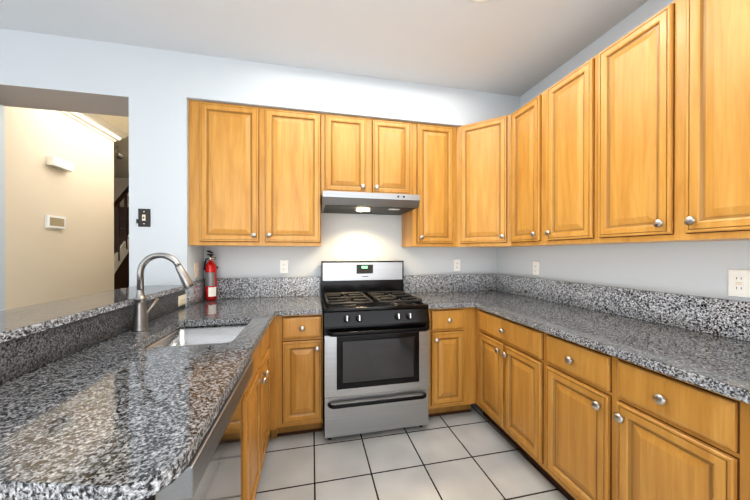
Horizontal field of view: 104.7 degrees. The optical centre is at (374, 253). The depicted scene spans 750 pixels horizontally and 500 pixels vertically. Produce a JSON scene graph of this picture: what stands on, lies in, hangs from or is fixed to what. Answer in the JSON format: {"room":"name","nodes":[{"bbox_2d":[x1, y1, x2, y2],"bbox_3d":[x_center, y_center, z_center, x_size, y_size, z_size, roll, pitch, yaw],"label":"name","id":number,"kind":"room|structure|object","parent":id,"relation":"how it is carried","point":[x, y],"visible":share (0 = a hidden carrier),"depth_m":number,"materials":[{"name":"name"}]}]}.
{"room":"kitchen","nodes":[
{"label":"kitchen","id":0,"kind":"room"},
{"bbox_2d":[4,106,113,309],"bbox_3d":[-3.460,-0.080,2.595,1.228,2.740,1.210,0,0,-12],"label":"wall","id":1,"kind":"structure","parent":0,"point":[74,258],"depth_m":2.56,"materials":[{"name":"beige paint"}]},
{"bbox_2d":[0,104,4,310],"bbox_3d":[-3.294,-0.077,1.838,1.230,2.740,0.340,0,0,-12],"label":"door frame","id":2,"kind":"structure","parent":1,"relation":"attached to","point":[2,215],"depth_m":2.12,"materials":[{"name":"grey paint"}]},
{"bbox_2d":[45,215,65,228],"bbox_3d":[-2.810,-0.278,2.549,0.022,0.108,0.185,0,0,-12],"label":"thermostat","id":3,"kind":"object","parent":1,"relation":"attached to","point":[56,222],"visible":0.96,"depth_m":2.53,"materials":[{"name":"white plastic"}]},
{"bbox_2d":[46,156,73,171],"bbox_3d":[-2.799,-0.798,2.576,0.056,0.078,0.215,0,0,-12],"label":"door chime","id":4,"kind":"object","parent":1,"relation":"attached to","point":[58,163],"visible":1,"depth_m":2.54,"materials":[{"name":"beige plastic"}]},
{"bbox_2d":[60,111,124,141],"bbox_3d":[-2.814,-1.341,2.729,0.095,0.118,1.200,0,0,-12],"label":"crown molding","id":5,"kind":"structure","parent":1,"relation":"attached to","point":[99,125],"depth_m":3.00,"materials":[{"name":"beige wood"}]},
{"bbox_2d":[0,28,128,116],"bbox_3d":[-2.219,-1.268,2.069,0.970,0.360,0.340,0,0,-12],"label":"wall","id":6,"kind":"structure","parent":0,"point":[52,72],"depth_m":1.95,"materials":[{"name":"grey paint"}]},
{"bbox_2d":[96,114,128,177],"bbox_3d":[-2.216,-1.455,4.136,6.520,0.100,3.700,0,0,-12],"label":"wall","id":7,"kind":"structure","parent":0,"point":[121,166],"depth_m":3.75,"materials":[{"name":"beige paint"}]},
{"bbox_2d":[114,146,123,158],"bbox_3d":[-3.361,-1.326,3.803,0.080,0.154,0.113,0,0,-12],"label":"light","id":8,"kind":"object","parent":7,"relation":"attached to","point":[119,154],"visible":1,"depth_m":3.78,"materials":[{"name":"silver metal"}]},
{"bbox_2d":[114,178,128,206],"bbox_3d":[-4.124,-0.090,5.561,3.400,2.740,0.110,0,0,-12],"label":"wall","id":9,"kind":"structure","parent":0,"point":[121,185],"depth_m":5.38,"materials":[{"name":"beige paint"}]},
{"bbox_2d":[128,45,203,305],"bbox_3d":[-1.580,-0.078,2.264,0.360,2.740,0.440,0,0,-12],"label":"wall","id":10,"kind":"structure","parent":0,"point":[158,144],"depth_m":2.05,"materials":[{"name":"grey paint"}]},
{"bbox_2d":[136,209,150,226],"bbox_3d":[-1.619,-0.252,2.022,0.083,0.125,0.014,0,0,-12],"label":"switch","id":11,"kind":"object","parent":10,"relation":"attached to","point":[144,218],"visible":1,"depth_m":2.02,"materials":[{"name":"grey"}]},
{"bbox_2d":[194,262,198,277],"bbox_3d":[-1.382,0.127,2.252,0.018,0.118,0.072,0,0,-12],"label":"light switch","id":12,"kind":"object","parent":10,"relation":"attached to","point":[196,269],"visible":1,"depth_m":2.24,"materials":[{"name":"beige plastic"}]},
{"bbox_2d":[0,0,648,96],"bbox_3d":[-1.436,-1.467,0.571,6.520,0.050,3.600,0,0,-12],"label":"ceiling","id":13,"kind":"structure","parent":0,"point":[518,48],"depth_m":1.88,"materials":[{"name":"white paint"}]},
{"bbox_2d":[204,213,496,297],"bbox_3d":[-0.044,-0.080,2.774,2.860,2.740,0.100,0,0,-12],"label":"wall","id":14,"kind":"structure","parent":0,"point":[360,237],"depth_m":2.69,"materials":[{"name":"grey paint"}]},
{"bbox_2d":[189,100,324,246],"bbox_3d":[-0.928,-0.595,2.359,0.951,1.064,0.325,0,0,-12],"label":"upper cabinet","id":15,"kind":"object","parent":14,"relation":"attached to","point":[257,174],"depth_m":2.20,"materials":[{"name":"brown wood"}]},
{"bbox_2d":[280,260,288,273],"bbox_3d":[-0.800,0.115,2.552,0.072,0.118,0.009,0,0,-12],"label":"electrical outlet","id":16,"kind":"object","parent":14,"relation":"attached to","point":[284,269],"visible":1,"depth_m":2.55,"materials":[{"name":"white plastic"}]},
{"bbox_2d":[325,114,416,194],"bbox_3d":[-0.086,-0.799,2.543,0.770,0.657,0.325,0,0,-12],"label":"upper cabinet","id":17,"kind":"object","parent":14,"relation":"attached to","point":[367,155],"depth_m":2.40,"materials":[{"name":"brown wood"}]},
{"bbox_2d":[321,191,419,214],"bbox_3d":[-0.067,-0.412,2.457,0.760,0.112,0.503,0,0,-12],"label":"range hood","id":18,"kind":"object","parent":17,"relation":"attached to","point":[342,202],"visible":1,"depth_m":2.26,"materials":[{"name":"metal"}]},
{"bbox_2d":[402,123,456,246],"bbox_3d":[0.494,-0.596,2.671,0.413,1.064,0.325,0,0,-12],"label":"upper cabinet","id":19,"kind":"object","parent":14,"relation":"attached to","point":[433,224],"depth_m":2.52,"materials":[{"name":"brown wood"}]},
{"bbox_2d":[454,259,459,270],"bbox_3d":[0.824,0.115,2.908,0.072,0.118,0.009,0,0,-12],"label":"electrical outlet","id":20,"kind":"object","parent":14,"relation":"attached to","point":[456,264],"visible":1,"depth_m":2.90,"materials":[{"name":"white plastic"}]},
{"bbox_2d":[457,115,508,246],"bbox_3d":[1.030,-0.596,2.638,0.616,1.064,0.618,0,0,-12],"label":"upper cabinet","id":21,"kind":"object","parent":14,"relation":"attached to","point":[482,146],"depth_m":2.44,"materials":[{"name":"brown wood"}]},
{"bbox_2d":[186,53,519,126],"bbox_3d":[-0.045,-1.289,2.545,2.760,0.320,0.340,0,0,-12],"label":"wall","id":22,"kind":"structure","parent":0,"point":[214,79],"depth_m":2.31,"materials":[{"name":"grey paint"}]},
{"bbox_2d":[255,403,568,499],"bbox_3d":[-1.831,1.316,2.388,6.520,0.050,7.300,0,0,-12],"label":"floor","id":23,"kind":"structure","parent":0,"point":[475,453],"depth_m":1.76,"materials":[{"name":"tile"}]},
{"bbox_2d":[114,185,128,289],"bbox_3d":[-4.519,-0.271,4.256,1.270,3.111,2.310,0,0,-12],"label":"staircase","id":24,"kind":"structure","parent":23,"relation":"on","point":[121,247],"depth_m":4.63,"materials":[{"name":"brown wood"}]},
{"bbox_2d":[145,359,252,499],"bbox_3d":[-0.751,0.860,0.803,0.663,0.874,0.608,0,0,-12],"label":"dishwasher","id":25,"kind":"object","parent":23,"relation":"on","point":[213,470],"visible":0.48,"depth_m":0.83,"materials":[{"name":"silver"}]},
{"bbox_2d":[241,314,322,499],"bbox_3d":[-0.756,0.856,1.510,0.983,0.876,2.068,0,0,-12],"label":"base cabinet","id":26,"kind":"object","parent":23,"relation":"on","point":[282,395],"visible":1,"depth_m":1.97,"materials":[{"name":"brown wood"}]},
{"bbox_2d":[0,277,322,499],"bbox_3d":[-0.752,0.314,1.486,0.982,0.208,2.114,0,0,-12],"label":"countertop","id":27,"kind":"structure","parent":26,"relation":"on","point":[106,406],"depth_m":0.81,"materials":[{"name":"stone"}]},
{"bbox_2d":[132,252,193,331],"bbox_3d":[-1.077,0.186,1.500,0.274,0.387,0.137,0,0,-12],"label":"faucet","id":28,"kind":"object","parent":27,"relation":"on","point":[140,318],"visible":1,"depth_m":1.44,"materials":[{"name":"silver metal"}]},
{"bbox_2d":[178,294,185,306],"bbox_3d":[-1.348,0.325,2.027,0.009,0.070,0.112,0,0,-12],"label":"outlet","id":29,"kind":"object","parent":27,"relation":"attached to","point":[181,300],"visible":1,"depth_m":2.01,"materials":[{"name":"beige plastic"}]},
{"bbox_2d":[144,324,246,347],"bbox_3d":[-0.863,0.519,1.446,0.426,0.200,0.526,0,0,-12],"label":"sink basin","id":30,"kind":"object","parent":27,"relation":"in","point":[194,335],"visible":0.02,"depth_m":1.67,"materials":[{"name":"metal"}]},
{"bbox_2d":[204,251,217,299],"bbox_3d":[-1.345,0.173,2.366,0.096,0.400,0.138,0,0,-12],"label":"fire extinguisher","id":31,"kind":"object","parent":27,"relation":"on","point":[210,267],"visible":1,"depth_m":2.33,"materials":[{"name":"red metal"}]},
{"bbox_2d":[321,261,429,439],"bbox_3d":[-0.036,0.679,2.323,0.757,1.225,0.740,0,0,-12],"label":"range","id":32,"kind":"object","parent":23,"relation":"on","point":[376,325],"visible":1,"depth_m":2.05,"materials":[{"name":"silver metal"}]},
{"bbox_2d":[428,308,463,416],"bbox_3d":[0.530,0.853,2.533,0.425,0.876,0.620,0,0,-12],"label":"base cabinet","id":33,"kind":"object","parent":23,"relation":"on","point":[446,332],"depth_m":2.23,"materials":[{"name":"brown wood"}]},
{"bbox_2d":[404,273,749,403],"bbox_3d":[1.082,0.314,1.435,1.032,0.208,2.999,0,0,-12],"label":"countertop","id":34,"kind":"structure","parent":33,"relation":"on","point":[701,341],"depth_m":1.51,"materials":[{"name":"stone"}]},
{"bbox_2d":[464,307,528,458],"bbox_3d":[1.118,0.855,2.003,0.716,0.876,0.740,0,0,-12],"label":"base cabinet","id":35,"kind":"object","parent":23,"relation":"on","point":[495,346],"depth_m":1.99,"materials":[{"name":"brown wood"}]},
{"bbox_2d":[528,327,721,499],"bbox_3d":[1.279,0.857,1.270,0.716,0.876,0.760,0,0,-12],"label":"base cabinet","id":36,"kind":"object","parent":23,"relation":"on","point":[569,420],"depth_m":1.21,"materials":[{"name":"brown wood"}]},
{"bbox_2d":[720,395,749,499],"bbox_3d":[1.443,0.860,0.520,0.716,0.876,0.776,0,0,-12],"label":"base cabinet","id":37,"kind":"object","parent":23,"relation":"on","point":[734,414],"depth_m":0.85,"materials":[{"name":"brown wood"}]},
{"bbox_2d":[497,0,749,301],"bbox_3d":[1.700,-0.075,1.262,0.100,2.740,3.600,0,0,-12],"label":"wall","id":38,"kind":"structure","parent":0,"point":[694,268],"depth_m":1.74,"materials":[{"name":"grey paint"}]},
{"bbox_2d":[509,94,540,246],"bbox_3d":[1.275,-0.595,2.197,0.325,1.064,0.345,0,0,-12],"label":"upper cabinet","id":39,"kind":"object","parent":38,"relation":"attached to","point":[525,123],"depth_m":2.18,"materials":[{"name":"brown wood"}]},
{"bbox_2d":[533,261,539,275],"bbox_3d":[1.377,0.124,2.477,0.009,0.118,0.072,0,0,-12],"label":"outlet","id":40,"kind":"object","parent":38,"relation":"attached to","point":[536,267],"visible":1,"depth_m":2.47,"materials":[{"name":"white plastic"}]},
{"bbox_2d":[537,61,600,245],"bbox_3d":[1.352,-0.593,1.845,0.325,1.064,0.375,0,0,-12],"label":"upper cabinet","id":41,"kind":"object","parent":38,"relation":"attached to","point":[563,150],"depth_m":1.82,"materials":[{"name":"brown wood"}]},
{"bbox_2d":[589,0,749,243],"bbox_3d":[1.470,-0.591,1.308,0.325,1.064,0.725,0,0,-12],"label":"upper cabinet","id":42,"kind":"object","parent":38,"relation":"attached to","point":[640,133],"depth_m":1.28,"materials":[{"name":"brown wood"}]},
{"bbox_2d":[728,269,749,297],"bbox_3d":[1.635,0.132,1.298,0.010,0.122,0.075,0,0,-12],"label":"outlet","id":43,"kind":"object","parent":38,"relation":"attached to","point":[738,283],"visible":1,"depth_m":1.30,"materials":[{"name":"white plastic"}]},
{"bbox_3d":[-1.317,0.776,1.181,0.250,1.039,1.795,0,0,-12],"label":"wall","id":44,"kind":"structure","parent":0,"visible":0},
{"bbox_2d":[0,285,184,342],"bbox_3d":[-1.317,0.241,1.168,0.325,0.030,1.814,0,0,-12],"label":"bar","id":45,"kind":"object","parent":44,"relation":"on","point":[15,323],"visible":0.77,"depth_m":1.18,"materials":[{"name":"grey stone"}]}
]}

